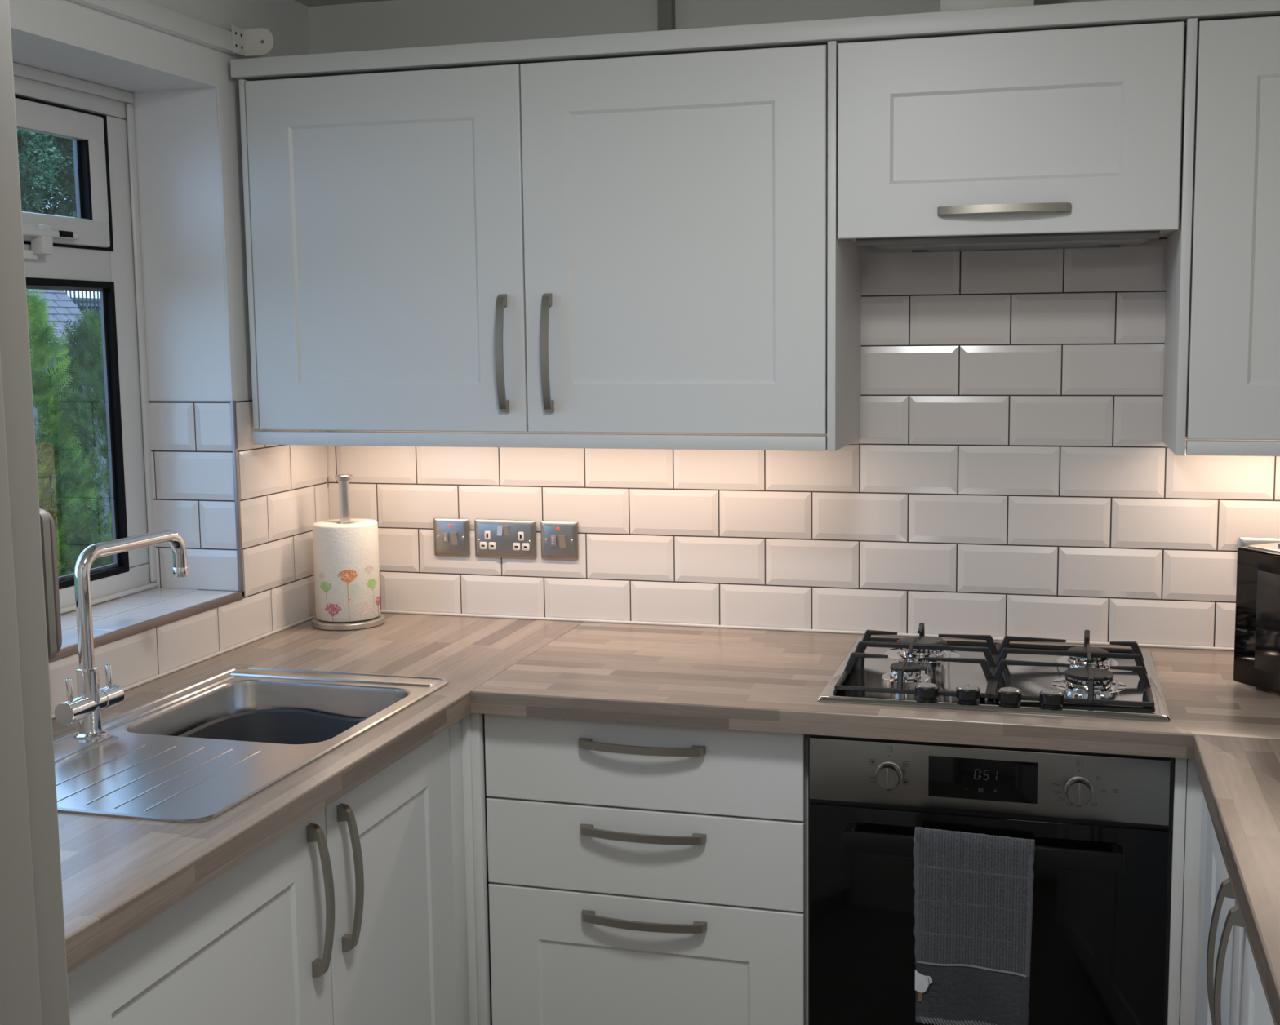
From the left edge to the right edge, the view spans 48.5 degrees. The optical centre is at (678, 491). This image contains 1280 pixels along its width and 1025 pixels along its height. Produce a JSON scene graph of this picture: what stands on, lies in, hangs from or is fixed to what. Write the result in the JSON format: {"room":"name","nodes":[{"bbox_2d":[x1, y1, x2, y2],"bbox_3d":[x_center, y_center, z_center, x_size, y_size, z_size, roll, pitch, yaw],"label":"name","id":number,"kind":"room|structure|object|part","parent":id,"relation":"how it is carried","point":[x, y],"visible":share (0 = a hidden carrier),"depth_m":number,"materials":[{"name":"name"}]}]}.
{"room":"kitchen","nodes":[
{"label":"kitchen","id":0,"kind":"room"},
{"bbox_2d":[8,0,328,715],"bbox_3d":[-1.577,0.307,1.033,0.300,2.282,5.200,1,7,15],"label":"wall","id":1,"kind":"structure","parent":0,"point":[186,104],"depth_m":2.92,"materials":[{"name":"white paint"}]},
{"bbox_2d":[13,62,158,613],"bbox_3d":[-1.264,-0.238,2.354,0.061,1.022,1.246,1,7,15],"label":"window","id":2,"kind":"structure","parent":1,"relation":"in","point":[99,250],"depth_m":2.85,"materials":[{"name":"white plastic"}]},
{"bbox_3d":[-1.197,-0.434,2.602,0.016,0.017,0.050,1,7,15],"label":"catch plate","id":3,"kind":"part","parent":2,"relation":"part of","materials":[{"name":"white plastic"}]},
{"bbox_3d":[-1.176,-0.464,2.609,0.028,0.056,0.200,1,7,15],"label":"sash handle","id":4,"kind":"part","parent":2,"relation":"part of","materials":[{"name":"white plastic"}]},
{"bbox_3d":[-1.209,-0.583,2.570,0.026,0.254,0.513,1,7,15],"label":"sash","id":5,"kind":"part","parent":2,"relation":"part of","materials":[{"name":"white plastic"}]},
{"bbox_2d":[48,400,244,662],"bbox_3d":[-1.071,0.086,2.336,0.008,0.412,1.251,1,7,15],"label":"trim","id":6,"kind":"structure","parent":1,"relation":"attached to","point":[72,649],"depth_m":2.84,"materials":[{"name":"white plastic"}]},
{"bbox_2d":[68,0,274,56],"bbox_3d":[-1.081,-0.819,2.071,0.094,0.053,1.692,1,7,15],"label":"blind","id":7,"kind":"object","parent":1,"relation":"attached to","point":[143,12],"depth_m":2.71,"materials":[{"name":"white paint"}]},
{"bbox_3d":[-0.856,-0.908,2.858,0.068,0.053,0.044,1,7,15],"label":"blind bracket","id":8,"kind":"part","parent":7,"relation":"part of","materials":[{"name":"white plastic"}]},
{"bbox_3d":[-0.850,-0.910,2.878,0.068,0.053,0.003,1,7,15],"label":"plate","id":9,"kind":"part","parent":7,"relation":"part of","materials":[{"name":"white plastic"}]},
{"bbox_2d":[293,0,391,6],"bbox_3d":[-0.031,-0.853,0.537,3.500,0.100,5.300,1,7,15],"label":"ceiling","id":10,"kind":"structure","parent":0,"point":[307,2],"depth_m":3.14,"materials":[{"name":"grey paint"}]},
{"bbox_2d":[490,997,492,1024],"bbox_3d":[-0.007,1.515,0.798,3.500,0.100,5.300,1,7,15],"label":"floor","id":11,"kind":"structure","parent":0,"point":[491,997],"depth_m":3.25,"materials":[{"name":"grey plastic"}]},
{"bbox_2d":[66,713,490,1024],"bbox_3d":[-0.848,0.909,1.952,0.596,0.868,1.612,1,7,15],"label":"base cabinet","id":12,"kind":"object","parent":11,"relation":"on","point":[372,909],"visible":0.57,"depth_m":2.16,"materials":[{"name":"grey wood"}]},
{"bbox_3d":[-0.607,0.841,1.863,0.018,0.713,0.596,1,7,15],"label":"door","id":13,"kind":"part","parent":12,"relation":"part of","materials":[{"name":"white wood"}]},
{"bbox_2d":[52,613,583,974],"bbox_3d":[-0.804,0.429,2.146,0.622,0.040,2.290,1,7,15],"label":"countertop","id":14,"kind":"structure","parent":12,"relation":"on","point":[118,874],"depth_m":2.14,"materials":[{"name":"brown wood"}]},
{"bbox_2d":[54,528,188,739],"bbox_3d":[-0.915,0.228,2.351,0.052,0.303,0.320,1,7,15],"label":"tap","id":15,"kind":"object","parent":14,"relation":"on","point":[86,708],"visible":1,"depth_m":2.25,"materials":[{"name":"silver metal"}]},
{"bbox_3d":[-0.952,0.314,2.221,0.009,0.042,0.009,-3,7,-19],"label":"lever","id":16,"kind":"part","parent":15,"relation":"part of","materials":[{"name":"silver metal"}]},
{"bbox_3d":[-0.927,0.304,2.312,0.009,0.042,0.009,-3,7,-19],"label":"lever","id":17,"kind":"part","parent":15,"relation":"part of","materials":[{"name":"silver metal"}]},
{"bbox_3d":[-0.906,0.172,2.367,0.025,0.195,0.271,1,7,17],"label":"spout","id":18,"kind":"part","parent":15,"relation":"part of","materials":[{"name":"silver metal"}]},
{"bbox_2d":[53,666,448,823],"bbox_3d":[-0.737,0.471,2.312,0.452,0.175,0.799,1,7,15],"label":"sink","id":19,"kind":"object","parent":14,"relation":"in","point":[142,769],"visible":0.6,"depth_m":2.20,"materials":[{"name":"grey metal"}]},
{"bbox_2d":[178,709,370,744],"bbox_3d":[-0.690,0.479,2.437,0.324,0.122,0.332,1,7,15],"label":"bowl","id":20,"kind":"object","parent":19,"relation":"in","point":[284,726],"visible":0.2,"depth_m":2.58,"materials":[{"name":"grey plastic"}]},
{"bbox_2d":[311,474,385,631],"bbox_3d":[-0.736,0.130,3.146,0.158,0.334,0.158,1,7,15],"label":"holder","id":21,"kind":"object","parent":14,"relation":"on","point":[343,480],"visible":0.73,"depth_m":3.12,"materials":[{"name":"silver metal"}]},
{"bbox_2d":[312,518,381,622],"bbox_3d":[-0.735,0.174,3.151,0.141,0.211,0.141,1,7,15],"label":"roll","id":22,"kind":"object","parent":21,"relation":"in","point":[346,565],"visible":0.99,"depth_m":3.09,"materials":[{"name":"white paper"}]},
{"bbox_3d":[-0.519,0.599,2.071,0.034,0.230,0.014,1,7,15],"label":"handle","id":23,"kind":"part","parent":12,"relation":"part of","materials":[{"name":"silver metal"}]},
{"bbox_3d":[-0.496,0.589,2.157,0.034,0.230,0.014,1,7,15],"label":"handle","id":24,"kind":"part","parent":12,"relation":"part of","materials":[{"name":"silver metal"}]},
{"bbox_3d":[-0.471,0.784,2.363,0.018,0.713,0.441,1,7,15],"label":"door","id":25,"kind":"part","parent":12,"relation":"part of","materials":[{"name":"white wood"}]},
{"bbox_3d":[-0.388,0.756,2.611,0.050,0.713,0.077,1,7,15],"label":"corner post","id":26,"kind":"part","parent":12,"relation":"part of","materials":[{"name":"white wood"}]},
{"bbox_2d":[484,714,807,1024],"bbox_3d":[0.004,0.804,2.827,0.594,0.868,0.606,1,7,15],"label":"drawer unit","id":27,"kind":"object","parent":11,"relation":"on","point":[639,874],"visible":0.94,"depth_m":2.55,"materials":[{"name":"grey wood"}]},
{"bbox_3d":[-0.069,0.455,2.509,0.234,0.014,0.034,1,7,15],"label":"handle","id":28,"kind":"part","parent":27,"relation":"part of","materials":[{"name":"silver metal"}]},
{"bbox_3d":[-0.068,0.614,2.527,0.234,0.014,0.034,1,7,15],"label":"handle","id":29,"kind":"part","parent":27,"relation":"part of","materials":[{"name":"silver metal"}]},
{"bbox_3d":[-0.066,0.775,2.545,0.234,0.014,0.034,1,7,15],"label":"handle","id":30,"kind":"part","parent":27,"relation":"part of","materials":[{"name":"silver metal"}]},
{"bbox_3d":[-0.067,0.485,2.539,0.592,0.166,0.018,1,7,15],"label":"drawer","id":31,"kind":"part","parent":27,"relation":"part of","materials":[{"name":"white wood"}]},
{"bbox_3d":[-0.066,0.651,2.557,0.592,0.160,0.018,1,7,15],"label":"drawer","id":32,"kind":"part","parent":27,"relation":"part of","materials":[{"name":"white wood"}]},
{"bbox_3d":[-0.063,0.923,2.587,0.592,0.380,0.018,1,7,15],"label":"drawer","id":33,"kind":"part","parent":27,"relation":"part of","materials":[{"name":"white wood"}]},
{"bbox_2d":[471,622,1279,759],"bbox_3d":[0.617,0.363,2.615,1.878,0.040,0.638,1,7,15],"label":"countertop","id":34,"kind":"structure","parent":27,"relation":"on","point":[753,680],"depth_m":2.51,"materials":[{"name":"brown wood"}]},
{"bbox_2d":[817,622,1170,721],"bbox_3d":[0.585,0.317,2.621,0.580,0.049,0.510,1,7,15],"label":"gas hob","id":35,"kind":"object","parent":34,"relation":"in","point":[921,671],"visible":1,"depth_m":2.55,"materials":[{"name":"silver metal"}]},
{"bbox_3d":[0.415,0.333,2.593,0.088,0.015,0.088,1,7,15],"label":"burner","id":36,"kind":"part","parent":35,"relation":"part of","materials":[{"name":"silver metal"}]},
{"bbox_3d":[0.475,0.309,2.772,0.147,0.021,0.147,1,7,15],"label":"burner","id":37,"kind":"part","parent":35,"relation":"part of","materials":[{"name":"silver metal"}]},
{"bbox_3d":[0.425,0.345,2.430,0.040,0.025,0.040,1,7,15],"label":"knob","id":38,"kind":"part","parent":35,"relation":"part of","materials":[{"name":"black plastic"}]},
{"bbox_3d":[0.492,0.346,2.412,0.040,0.025,0.040,1,7,15],"label":"knob","id":39,"kind":"part","parent":35,"relation":"part of","materials":[{"name":"black plastic"}]},
{"bbox_3d":[0.558,0.348,2.394,0.040,0.025,0.040,1,7,15],"label":"knob","id":40,"kind":"part","parent":35,"relation":"part of","materials":[{"name":"black plastic"}]},
{"bbox_3d":[0.625,0.349,2.377,0.040,0.025,0.040,1,7,15],"label":"knob","id":41,"kind":"part","parent":35,"relation":"part of","materials":[{"name":"black plastic"}]},
{"bbox_3d":[0.777,0.317,2.696,0.115,0.016,0.115,1,7,15],"label":"burner","id":42,"kind":"part","parent":35,"relation":"part of","materials":[{"name":"silver metal"}]},
{"bbox_3d":[0.729,0.337,2.524,0.129,0.016,0.129,1,7,15],"label":"burner","id":43,"kind":"part","parent":35,"relation":"part of","materials":[{"name":"silver metal"}]},
{"bbox_2d":[1233,542,1279,693],"bbox_3d":[1.232,0.233,2.397,0.330,0.252,0.445,-3,7,-25],"label":"microwave","id":44,"kind":"object","parent":34,"relation":"on","point":[1256,661],"visible":1,"depth_m":2.48,"materials":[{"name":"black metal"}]},
{"bbox_3d":[1.241,0.228,2.400,0.311,0.242,0.437,-3,7,-25],"label":"casing","id":45,"kind":"part","parent":44,"relation":"part of","materials":[{"name":"silver metal"}]},
{"bbox_2d":[807,734,1186,1024],"bbox_3d":[0.590,0.814,2.681,0.632,0.868,0.565,1,7,15],"label":"housing","id":46,"kind":"object","parent":11,"relation":"on","point":[1180,765],"visible":0.15,"depth_m":2.31,"materials":[{"name":"grey wood"}]},
{"bbox_2d":[808,734,1173,1024],"bbox_3d":[0.575,0.694,2.627,0.596,0.604,0.589,1,7,15],"label":"oven","id":47,"kind":"object","parent":46,"relation":"in","point":[1100,824],"visible":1,"depth_m":2.37,"materials":[{"name":"black glass"}]},
{"bbox_3d":[0.354,0.482,2.395,0.045,0.045,0.026,1,7,15],"label":"function knob","id":48,"kind":"part","parent":47,"relation":"part of","materials":[{"name":"silver metal"}]},
{"bbox_2d":[913,826,1035,1024],"bbox_3d":[0.488,0.728,2.351,0.194,0.337,0.040,1,7,15],"label":"tea towel","id":49,"kind":"object","parent":47,"relation":"hanging from","point":[974,895],"visible":1,"depth_m":2.34,"materials":[{"name":"fabric"}]},
{"bbox_3d":[0.502,0.592,2.355,0.457,0.036,0.050,1,7,15],"label":"door handle","id":50,"kind":"part","parent":47,"relation":"part of","materials":[{"name":"black metal"}]},
{"bbox_3d":[0.510,0.482,2.371,0.587,0.108,0.009,1,7,15],"label":"control panel","id":51,"kind":"part","parent":47,"relation":"part of","materials":[{"name":"silver metal"}]},
{"bbox_3d":[0.653,0.491,2.315,0.045,0.045,0.026,1,7,15],"label":"temperature knob","id":52,"kind":"part","parent":47,"relation":"part of","materials":[{"name":"silver metal"}]},
{"bbox_2d":[1178,759,1274,1024],"bbox_3d":[0.920,0.942,1.487,0.648,0.868,1.626,1,7,15],"label":"base cabinet","id":53,"kind":"object","parent":11,"relation":"on","point":[1220,983],"visible":0.66,"depth_m":2.12,"materials":[{"name":"grey"}]},
{"bbox_3d":[0.833,0.780,2.283,0.040,0.713,0.108,1,7,15],"label":"corner post","id":54,"kind":"part","parent":53,"relation":"part of","materials":[{"name":"white"}]},
{"bbox_3d":[0.774,0.809,2.019,0.018,0.713,0.428,1,7,15],"label":"door","id":55,"kind":"part","parent":53,"relation":"part of","materials":[{"name":"white wood"}]},
{"bbox_3d":[0.702,0.612,1.838,0.034,0.230,0.014,1,7,15],"label":"handle","id":56,"kind":"part","parent":53,"relation":"part of","materials":[{"name":"silver metal"}]},
{"bbox_3d":[0.679,0.622,1.752,0.034,0.230,0.014,1,7,15],"label":"handle","id":57,"kind":"part","parent":53,"relation":"part of","materials":[{"name":"silver metal"}]},
{"bbox_2d":[1192,734,1279,1024],"bbox_3d":[0.924,0.493,1.402,0.653,0.040,1.562,1,7,15],"label":"countertop","id":58,"kind":"structure","parent":53,"relation":"on","point":[1239,777],"depth_m":1.83,"materials":[{"name":"brown wood"}]},
{"bbox_3d":[0.641,0.865,1.527,0.018,0.713,0.592,1,7,15],"label":"door","id":59,"kind":"part","parent":53,"relation":"part of","materials":[{"name":"white wood"}]},
{"bbox_2d":[308,0,1279,997],"bbox_3d":[0.616,0.066,3.019,3.500,2.282,0.200,1,7,15],"label":"wall","id":60,"kind":"structure","parent":0,"point":[1010,471],"depth_m":2.93,"materials":[{"name":"white tile"}]},
{"bbox_2d":[433,518,470,556],"bbox_3d":[-0.515,0.105,3.216,0.086,0.086,0.016,1,7,15],"label":"switched spur","id":61,"kind":"object","parent":60,"relation":"attached to","point":[451,535],"visible":1,"depth_m":3.21,"materials":[{"name":"silver metal"}]},
{"bbox_2d":[450,532,457,545],"bbox_3d":[-0.507,0.108,3.209,0.014,0.028,0.008,1,7,15],"label":"rocker switch","id":62,"kind":"object","parent":61,"relation":"attached to","point":[454,535],"depth_m":3.21,"materials":[{"name":"silver metal"}]},
{"bbox_2d":[474,519,537,559],"bbox_3d":[-0.389,0.108,3.182,0.146,0.086,0.016,1,7,15],"label":"double socket","id":63,"kind":"object","parent":60,"relation":"attached to","point":[494,538],"visible":1,"depth_m":3.18,"materials":[{"name":"silver metal"}]},
{"bbox_2d":[497,525,502,535],"bbox_3d":[-0.400,0.089,3.179,0.012,0.022,0.007,1,7,15],"label":"rocker switch","id":64,"kind":"object","parent":63,"relation":"attached to","point":[500,528],"depth_m":3.18,"materials":[{"name":"silver metal"}]},
{"bbox_2d":[502,525,509,535],"bbox_3d":[-0.385,0.089,3.175,0.012,0.022,0.008,1,7,15],"label":"rocker switch","id":65,"kind":"object","parent":63,"relation":"attached to","point":[505,528],"depth_m":3.18,"materials":[{"name":"silver metal"}]},
{"bbox_2d":[238,40,861,451],"bbox_3d":[-0.258,-0.469,2.899,1.214,0.740,0.380,1,7,15],"label":"upper cabinet","id":66,"kind":"object","parent":60,"relation":"attached to","point":[648,244],"visible":0.98,"depth_m":2.73,"materials":[{"name":"grey wood"}]},
{"bbox_3d":[-0.584,-0.472,2.833,0.589,0.704,0.018,1,7,15],"label":"door","id":67,"kind":"part","parent":66,"relation":"part of","materials":[{"name":"white wood"}]},
{"bbox_3d":[-0.344,-0.268,2.764,0.014,0.230,0.034,1,7,15],"label":"handle","id":68,"kind":"part","parent":66,"relation":"part of","materials":[{"name":"silver metal"}]},
{"bbox_3d":[-0.254,-0.266,2.740,0.014,0.230,0.034,1,7,15],"label":"handle","id":69,"kind":"part","parent":66,"relation":"part of","materials":[{"name":"silver metal"}]},
{"bbox_3d":[-0.013,-0.461,2.680,0.588,0.704,0.018,1,7,15],"label":"door","id":70,"kind":"part","parent":66,"relation":"part of","materials":[{"name":"white wood"}]},
{"bbox_2d":[230,0,1279,80],"bbox_3d":[0.346,-0.846,2.706,2.488,0.035,0.356,1,7,15],"label":"crown molding","id":71,"kind":"structure","parent":66,"relation":"on","point":[1107,12],"depth_m":2.58,"materials":[{"name":"white wood"}]},
{"bbox_3d":[0.325,-0.460,2.760,0.016,0.740,0.348,1,7,15],"label":"panel","id":72,"kind":"part","parent":66,"relation":"part of","materials":[{"name":"white wood"}]},
{"bbox_2d":[940,0,1035,11],"bbox_3d":[0.574,-0.936,2.618,0.165,0.200,0.165,1,7,15],"label":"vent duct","id":73,"kind":"object","parent":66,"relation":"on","point":[945,5],"visible":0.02,"depth_m":2.55,"materials":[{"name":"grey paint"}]},
{"bbox_2d":[540,520,578,559],"bbox_3d":[-0.265,0.110,3.149,0.086,0.086,0.016,1,7,15],"label":"switched spur","id":74,"kind":"object","parent":60,"relation":"attached to","point":[559,539],"visible":1,"depth_m":3.15,"materials":[{"name":"silver metal"}]},
{"bbox_2d":[558,535,565,548],"bbox_3d":[-0.257,0.113,3.143,0.014,0.028,0.008,1,7,15],"label":"rocker switch","id":75,"kind":"object","parent":74,"relation":"attached to","point":[562,539],"depth_m":3.14,"materials":[{"name":"silver metal"}]},
{"bbox_2d":[51,610,1234,719],"bbox_3d":[0.102,0.423,1.901,2.500,0.006,2.290,1,7,15],"label":"trim","id":76,"kind":"structure","parent":60,"relation":"attached to","point":[235,646],"depth_m":3.03,"materials":[{"name":"white plastic"}]},
{"bbox_2d":[657,0,675,31],"bbox_3d":[-0.022,-0.784,2.984,0.030,0.572,0.030,1,7,15],"label":"trim","id":77,"kind":"structure","parent":60,"relation":"attached to","point":[666,8],"depth_m":2.95,"materials":[{"name":"grey"}]},
{"bbox_2d":[855,230,1160,253],"bbox_3d":[0.622,-0.473,2.690,0.538,0.021,0.300,1,7,15],"label":"extractor hood","id":78,"kind":"object","parent":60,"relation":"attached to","point":[1102,239],"visible":0.86,"depth_m":2.60,"materials":[{"name":"grey metal"}]},
{"bbox_3d":[0.585,-0.457,2.554,0.532,0.020,0.016,1,7,15],"label":"rail","id":79,"kind":"part","parent":78,"relation":"part of","materials":[{"name":"grey metal"}]},
{"bbox_2d":[837,21,1185,242],"bbox_3d":[0.614,-0.645,2.644,0.593,0.348,0.380,1,7,15],"label":"upper cabinet","id":80,"kind":"object","parent":60,"relation":"attached to","point":[1078,130],"visible":0.98,"depth_m":2.49,"materials":[{"name":"grey wood"}]},
{"bbox_3d":[0.570,-0.496,2.492,0.230,0.014,0.034,1,7,15],"label":"handle","id":81,"kind":"part","parent":80,"relation":"part of","materials":[{"name":"silver metal"}]},
{"bbox_2d":[1161,16,1279,456],"bbox_3d":[1.224,-0.441,2.502,0.664,0.740,0.380,1,7,15],"label":"upper cabinet","id":82,"kind":"object","parent":60,"relation":"attached to","point":[1221,379],"visible":0.88,"depth_m":2.42,"materials":[{"name":"grey wood"}]},
{"bbox_3d":[0.916,-0.449,2.602,0.016,0.740,0.348,1,7,15],"label":"panel","id":83,"kind":"part","parent":82,"relation":"part of","materials":[{"name":"white wood"}]},
{"bbox_2d":[1238,537,1279,547],"bbox_3d":[1.169,0.136,2.768,0.146,0.089,0.009,1,7,15],"label":"socket","id":84,"kind":"object","parent":60,"relation":"attached to","point":[1242,541],"visible":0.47,"depth_m":2.77,"materials":[{"name":"silver metal"}]},
{"bbox_3d":[-0.216,0.327,0.719,2.508,2.282,0.110,1,7,15],"label":"wall","id":85,"kind":"structure","parent":0,"visible":0},
{"bbox_2d":[0,0,70,1024],"bbox_3d":[-0.394,0.450,0.776,0.084,2.030,0.131,1,7,15],"label":"trim","id":86,"kind":"structure","parent":85,"relation":"attached to","point":[34,991],"depth_m":0.76,"materials":[{"name":"grey"}]},
{"bbox_2d":[39,508,62,661],"bbox_3d":[-0.391,0.052,0.806,0.087,0.087,0.013,1,7,15],"label":"handle","id":87,"kind":"object","parent":85,"relation":"attached to","point":[48,537],"visible":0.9,"depth_m":0.79,"materials":[{"name":"grey"}]},
{"label":"outside","id":88,"kind":"structure","parent":0,"visible":0},
{"bbox_3d":[-15.730,-0.998,25.437,39.700,0.100,55.000,1,7,15],"label":"ground","id":89,"kind":"structure","parent":88,"visible":0},
{"bbox_2d":[17,128,76,217],"bbox_3d":[-7.300,-2.388,16.028,3.520,4.553,4.550,2,7,18],"label":"tree","id":90,"kind":"object","parent":89,"relation":"on","point":[54,172],"visible":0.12,"depth_m":14.99,"materials":[{"name":"green plant"}]},
{"bbox_2d":[26,288,111,559],"bbox_3d":[-5.259,-0.907,9.286,2.815,3.044,4.200,1,7,15],"label":"garden shed","id":91,"kind":"object","parent":89,"relation":"on","point":[63,308],"visible":0.11,"depth_m":9.54,"materials":[{"name":"grey"}]},
{"bbox_2d":[26,288,114,577],"bbox_3d":[-2.001,0.152,5.060,1.067,1.798,1.141,0,6,7],"label":"conifer","id":92,"kind":"object","parent":89,"relation":"on","point":[68,456],"visible":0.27,"depth_m":4.84,"materials":[{"name":"green plant"}]},
{"bbox_3d":[-2.016,0.235,5.072,0.058,1.630,0.058,1,7,15],"label":"stem","id":93,"kind":"part","parent":92,"relation":"part of","materials":[{"name":"plant"}]},
{"bbox_2d":[65,290,100,319],"bbox_3d":[-11.503,-3.193,30.821,0.040,3.000,7.000,1,7,15],"label":"railing","id":94,"kind":"object","parent":89,"relation":"on","point":[90,293],"visible":0.02,"depth_m":28.83,"materials":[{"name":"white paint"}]},
{"bbox_2d":[69,297,100,316],"bbox_3d":[-14.975,-3.186,33.321,5.400,2.510,21.400,1,7,15],"label":"building","id":95,"kind":"structure","parent":89,"relation":"on","point":[73,299],"depth_m":31.02,"materials":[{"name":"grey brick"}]}
]}

